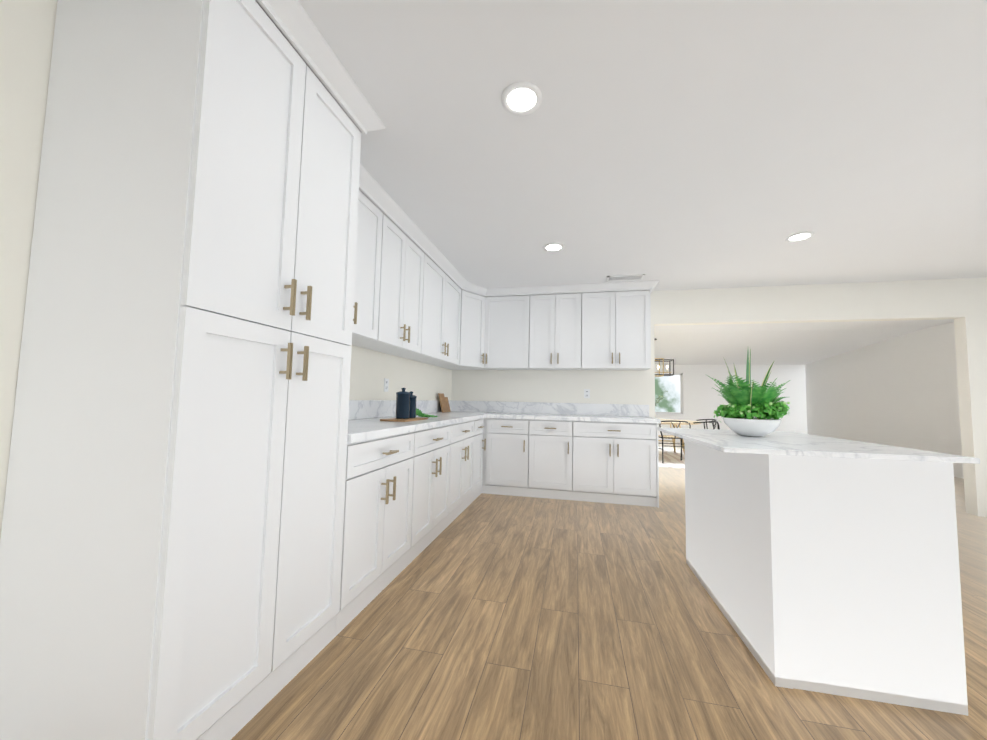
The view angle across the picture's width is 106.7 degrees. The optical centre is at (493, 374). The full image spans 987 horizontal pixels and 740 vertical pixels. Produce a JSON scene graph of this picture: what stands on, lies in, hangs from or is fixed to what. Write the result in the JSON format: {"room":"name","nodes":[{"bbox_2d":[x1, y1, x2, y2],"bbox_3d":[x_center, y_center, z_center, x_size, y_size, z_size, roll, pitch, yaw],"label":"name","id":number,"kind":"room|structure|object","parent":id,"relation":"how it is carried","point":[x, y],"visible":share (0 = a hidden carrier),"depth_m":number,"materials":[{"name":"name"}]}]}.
{"room":"kitchen","nodes":[
{"label":"kitchen","id":0,"kind":"room"},
{"bbox_2d":[0,0,451,538],"bbox_3d":[-1.398,-0.070,1.567,0.120,2.440,7.300,0,-4,13],"label":"wall","id":1,"kind":"structure","parent":0,"point":[27,27],"depth_m":1.12,"materials":[{"name":"beige paint"}]},
{"bbox_2d":[352,190,386,341],"bbox_3d":[-1.018,-0.711,2.221,0.322,0.900,0.727,0,-4,13],"label":"upper cabinet","id":2,"kind":"object","parent":1,"relation":"attached to","point":[368,308],"depth_m":2.41,"materials":[{"name":"white paint"}]},
{"bbox_2d":[384,378,388,391],"bbox_3d":[-0.953,0.090,3.264,0.008,0.116,0.072,0,-4,13],"label":"electrical outlet","id":3,"kind":"object","parent":1,"relation":"attached to","point":[386,383],"visible":1,"depth_m":3.26,"materials":[{"name":"white paint"}]},
{"bbox_2d":[352,218,427,353],"bbox_3d":[-0.860,-0.662,2.925,0.322,0.900,0.720,0,-4,13],"label":"upper cabinet","id":4,"kind":"object","parent":1,"relation":"attached to","point":[407,297],"depth_m":2.86,"materials":[{"name":"white paint"}]},
{"bbox_2d":[348,400,451,419],"bbox_3d":[-0.916,0.307,3.393,0.020,0.144,3.194,0,-4,13],"label":"backsplash","id":5,"kind":"structure","parent":1,"relation":"attached to","point":[361,409],"depth_m":3.13,"materials":[{"name":"stone"}]},
{"bbox_2d":[390,258,460,364],"bbox_3d":[-0.663,-0.600,3.806,0.322,0.900,1.089,0,-4,13],"label":"upper cabinet","id":6,"kind":"object","parent":1,"relation":"attached to","point":[442,297],"depth_m":3.70,"materials":[{"name":"white paint"}]},
{"bbox_2d":[257,0,658,296],"bbox_3d":[0.262,-1.137,2.810,2.557,0.078,4.057,0,-4,13],"label":"crown molding","id":7,"kind":"structure","parent":1,"relation":"attached to","point":[294,23],"depth_m":1.75,"materials":[{"name":"white paint"}]},
{"bbox_2d":[231,441,986,739],"bbox_3d":[1.696,1.477,5.080,10.800,0.060,15.700,0,-4,13],"label":"floor","id":8,"kind":"structure","parent":0,"point":[482,616],"depth_m":1.56,"materials":[{"name":"brown wood"}]},
{"bbox_2d":[0,0,360,739],"bbox_3d":[-1.031,-0.033,1.408,0.660,2.360,0.764,0,-4,13],"label":"pantry cabinet","id":9,"kind":"object","parent":8,"relation":"on","point":[170,544],"visible":1,"depth_m":1.08,"materials":[{"name":"white paint"}]},
{"bbox_2d":[336,430,419,635],"bbox_3d":[-0.904,0.769,2.091,0.618,0.856,0.728,0,-4,13],"label":"base cabinet","id":10,"kind":"object","parent":8,"relation":"on","point":[410,497],"depth_m":1.95,"materials":[{"name":"white paint"}]},
{"bbox_2d":[347,411,491,442],"bbox_3d":[-0.616,0.404,3.330,0.635,0.043,3.215,0,-4,13],"label":"countertop","id":11,"kind":"structure","parent":10,"relation":"on","point":[360,430],"depth_m":2.44,"materials":[{"name":"stone"}]},
{"bbox_2d":[380,388,427,421],"bbox_3d":[-0.676,0.223,2.830,0.200,0.248,0.405,0,-4,13],"label":"canister set","id":12,"kind":"object","parent":11,"relation":"on","point":[405,406],"visible":1,"depth_m":2.77,"materials":[{"name":"blue ceramic"}]},
{"bbox_2d":[416,408,436,417],"bbox_3d":[-0.581,0.323,3.126,0.165,0.087,0.348,0,-4,13],"label":"herbs","id":13,"kind":"object","parent":11,"relation":"on","point":[419,413],"visible":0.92,"depth_m":3.07,"materials":[{"name":"green plant"}]},
{"bbox_2d":[438,393,450,412],"bbox_3d":[-0.601,0.345,4.544,0.071,0.230,0.300,0,-4,13],"label":"cutting boards","id":14,"kind":"object","parent":11,"relation":"on","point":[444,404],"visible":0.98,"depth_m":4.49,"materials":[{"name":"brown wood"}]},
{"bbox_2d":[412,424,451,560],"bbox_3d":[-0.747,0.818,2.796,0.618,0.856,0.720,0,-4,13],"label":"base cabinet","id":15,"kind":"object","parent":8,"relation":"on","point":[433,445],"depth_m":2.71,"materials":[{"name":"white paint"}]},
{"bbox_2d":[452,420,475,521],"bbox_3d":[-0.588,0.868,3.507,0.618,0.856,0.739,0,-4,13],"label":"base cabinet","id":16,"kind":"object","parent":8,"relation":"on","point":[463,433],"depth_m":3.46,"materials":[{"name":"white paint"}]},
{"bbox_2d":[476,418,483,497],"bbox_3d":[-0.466,0.906,4.050,0.618,0.856,0.377,0,-4,13],"label":"base cabinet","id":17,"kind":"object","parent":8,"relation":"on","point":[479,422],"depth_m":4.04,"materials":[{"name":"white paint"}]},
{"bbox_2d":[481,418,528,496],"bbox_3d":[0.194,0.946,4.444,0.536,0.856,0.619,0,-4,13],"label":"base cabinet","id":18,"kind":"object","parent":8,"relation":"on","point":[507,440],"depth_m":4.15,"materials":[{"name":"white paint"}]},
{"bbox_2d":[525,419,572,499],"bbox_3d":[0.690,0.949,4.333,0.480,0.856,0.619,0,-4,13],"label":"base cabinet","id":19,"kind":"object","parent":8,"relation":"on","point":[549,456],"depth_m":4.04,"materials":[{"name":"white paint"}]},
{"bbox_2d":[569,421,658,507],"bbox_3d":[1.348,0.952,4.186,0.869,0.856,0.619,0,-4,13],"label":"base cabinet","id":20,"kind":"object","parent":8,"relation":"on","point":[605,462],"depth_m":3.89,"materials":[{"name":"white paint"}]},
{"bbox_2d":[486,412,660,423],"bbox_3d":[0.894,0.499,4.311,1.860,0.043,0.635,0,-4,13],"label":"countertop","id":21,"kind":"structure","parent":20,"relation":"on","point":[596,418],"depth_m":4.06,"materials":[{"name":"stone"}]},
{"bbox_2d":[659,447,684,468],"bbox_3d":[3.358,1.633,7.471,2.940,0.010,2.940,0,-4,13],"label":"rug","id":22,"kind":"object","parent":8,"relation":"on","point":[671,458],"visible":0.12,"depth_m":7.02,"materials":[{"name":"fabric"}]},
{"bbox_2d":[658,420,690,462],"bbox_3d":[3.217,1.191,6.642,0.567,0.753,0.497,1,-4,7],"label":"dining chair","id":23,"kind":"object","parent":22,"relation":"on","point":[667,436],"visible":0.48,"depth_m":6.47,"materials":[{"name":"brown wood"}]},
{"bbox_2d":[658,419,700,454],"bbox_3d":[3.317,1.274,7.506,1.640,0.690,1.640,0,-4,13],"label":"dining table","id":24,"kind":"object","parent":22,"relation":"on","point":[677,423],"visible":0.27,"depth_m":7.06,"materials":[{"name":"brown wood"}]},
{"bbox_2d":[655,391,667,416],"bbox_3d":[3.199,0.606,7.612,0.835,0.649,0.878,0,-4,13],"label":"vase","id":25,"kind":"object","parent":24,"relation":"on","point":[659,400],"visible":0.19,"depth_m":7.43,"materials":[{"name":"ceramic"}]},
{"bbox_2d":[680,421,719,460],"bbox_3d":[3.820,1.210,6.746,0.567,0.753,0.497,4,-4,-33],"label":"dining chair","id":26,"kind":"object","parent":22,"relation":"on","point":[712,422],"visible":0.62,"depth_m":6.61,"materials":[{"name":"black wood"}]},
{"bbox_2d":[697,419,717,428],"bbox_3d":[4.190,1.259,7.385,0.519,0.753,0.578,0,-4,13],"label":"dining chair","id":27,"kind":"object","parent":22,"relation":"on","point":[709,419],"visible":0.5,"depth_m":7.51,"materials":[{"name":"black wood"}]},
{"bbox_2d":[684,439,967,715],"bbox_3d":[1.523,0.794,1.903,0.662,0.879,1.094,0,-4,12],"label":"kitchen island","id":28,"kind":"object","parent":8,"relation":"on","point":[835,576],"visible":0.98,"depth_m":1.39,"materials":[{"name":"white paint"}]},
{"bbox_2d":[657,427,979,463],"bbox_3d":[1.448,0.344,1.952,0.830,0.020,1.140,0,-4,12],"label":"countertop","id":29,"kind":"structure","parent":28,"relation":"on","point":[778,443],"depth_m":1.57,"materials":[{"name":"stone"}]},
{"bbox_2d":[707,349,789,436],"bbox_3d":[1.426,0.086,2.050,0.381,0.505,0.468,0,-4,13],"label":"plant arrangement","id":30,"kind":"object","parent":29,"relation":"on","point":[761,404],"visible":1,"depth_m":1.96,"materials":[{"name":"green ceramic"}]},
{"bbox_2d":[255,0,986,332],"bbox_3d":[1.138,-1.209,2.519,10.800,0.060,10.101,0,-4,13],"label":"ceiling","id":31,"kind":"structure","parent":0,"point":[686,144],"depth_m":1.89,"materials":[{"name":"paint"}]},
{"bbox_2d":[501,81,541,115],"bbox_3d":[0.128,-1.251,1.668,0.184,0.008,0.184,0,-4,13],"label":"recessed light","id":32,"kind":"object","parent":31,"relation":"in","point":[522,98],"visible":1,"depth_m":1.66,"materials":[{"name":"white plastic"}]},
{"bbox_2d":[543,243,563,251],"bbox_3d":[0.538,-1.137,3.274,0.184,0.008,0.184,0,-4,13],"label":"recessed light","id":33,"kind":"object","parent":31,"relation":"in","point":[552,247],"visible":1,"depth_m":3.27,"materials":[{"name":"white plastic"}]},
{"bbox_2d":[606,274,644,281],"bbox_3d":[1.448,-1.068,4.041,0.380,0.008,0.170,0,-4,13],"label":"ceiling vent","id":34,"kind":"object","parent":31,"relation":"in","point":[626,277],"visible":0.98,"depth_m":4.03,"materials":[{"name":"grey metal"}]},
{"bbox_2d":[785,231,814,241],"bbox_3d":[2.479,-1.117,2.972,0.184,0.008,0.184,0,-4,13],"label":"recessed light","id":35,"kind":"object","parent":31,"relation":"in","point":[799,236],"visible":1,"depth_m":2.96,"materials":[{"name":"white plastic"}]},
{"bbox_2d":[451,277,986,516],"bbox_3d":[3.150,0.197,4.219,7.600,2.440,0.120,0,-4,13],"label":"wall","id":36,"kind":"structure","parent":0,"point":[962,302],"depth_m":4.15,"materials":[{"name":"beige paint"}]},
{"bbox_2d":[434,290,487,369],"bbox_3d":[-0.364,-0.539,4.644,0.541,0.900,0.676,0,-4,13],"label":"upper cabinet","id":37,"kind":"object","parent":36,"relation":"attached to","point":[472,328],"visible":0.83,"depth_m":4.46,"materials":[{"name":"white paint"}]},
{"bbox_2d":[484,295,527,369],"bbox_3d":[0.195,-0.523,4.700,0.569,0.900,0.322,0,-4,13],"label":"upper cabinet","id":38,"kind":"object","parent":36,"relation":"attached to","point":[506,317],"depth_m":4.55,"materials":[{"name":"white paint"}]},
{"bbox_2d":[452,400,648,416],"bbox_3d":[0.647,0.424,4.687,2.507,0.144,0.020,0,-4,13],"label":"backsplash","id":39,"kind":"structure","parent":36,"relation":"attached to","point":[564,408],"depth_m":4.65,"materials":[{"name":"stone"}]},
{"bbox_2d":[528,293,579,369],"bbox_3d":[0.775,-0.520,4.570,0.620,0.900,0.322,0,-4,13],"label":"upper cabinet","id":40,"kind":"object","parent":36,"relation":"attached to","point":[553,319],"depth_m":4.42,"materials":[{"name":"white paint"}]},
{"bbox_2d":[584,389,589,397],"bbox_3d":[1.169,0.234,4.593,0.072,0.116,0.008,0,-4,13],"label":"electrical outlet","id":41,"kind":"object","parent":36,"relation":"attached to","point":[586,393],"visible":1,"depth_m":4.59,"materials":[{"name":"white paint"}]},
{"bbox_2d":[580,290,650,369],"bbox_3d":[1.452,-0.516,4.418,0.769,0.900,0.322,0,-4,13],"label":"upper cabinet","id":42,"kind":"object","parent":36,"relation":"attached to","point":[596,331],"depth_m":4.27,"materials":[{"name":"white paint"}]},
{"bbox_2d":[655,365,806,437],"bbox_3d":[3.062,0.621,10.700,10.600,2.440,0.120,0,-4,13],"label":"wall","id":43,"kind":"structure","parent":0,"point":[703,398],"depth_m":9.95,"materials":[{"name":"white paint"}]},
{"bbox_2d":[655,373,684,415],"bbox_3d":[4.101,0.530,10.438,2.440,1.170,0.130,0,-4,13],"label":"window","id":44,"kind":"structure","parent":43,"relation":"in","point":[681,393],"depth_m":10.21,"materials":[{"name":"white wood"}]},
{"bbox_2d":[658,438,684,441],"bbox_3d":[5.219,1.799,10.066,5.700,0.095,0.014,0,-4,13],"label":"baseboard","id":45,"kind":"structure","parent":43,"relation":"attached to","point":[677,440],"depth_m":10.13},
{"bbox_2d":[654,328,923,364],"bbox_3d":[2.626,-0.580,9.177,10.800,0.380,3.600,0,-4,13],"label":"ceiling","id":46,"kind":"structure","parent":0,"point":[795,347],"depth_m":7.82,"materials":[{"name":"paint"}]},
{"bbox_2d":[654,339,673,376],"bbox_3d":[3.326,-0.359,7.618,0.700,0.782,0.360,0,-4,13],"label":"pendant chandelier","id":47,"kind":"object","parent":46,"relation":"hanging from","point":[658,367],"visible":0.5,"depth_m":7.52,"materials":[{"name":"black metal"}]},
{"bbox_2d":[805,322,963,478],"bbox_3d":[6.933,0.260,3.995,0.120,2.440,15.700,0,-4,13],"label":"wall","id":48,"kind":"structure","parent":0,"point":[900,391],"depth_m":6.88,"materials":[{"name":"white paint"}]},
{"label":"outside","id":49,"kind":"structure","parent":0,"visible":0},
{"bbox_2d":[655,375,679,411],"bbox_3d":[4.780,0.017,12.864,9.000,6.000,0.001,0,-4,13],"label":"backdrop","id":50,"kind":"structure","parent":49,"point":[670,402],"depth_m":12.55,"materials":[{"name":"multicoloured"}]}
]}

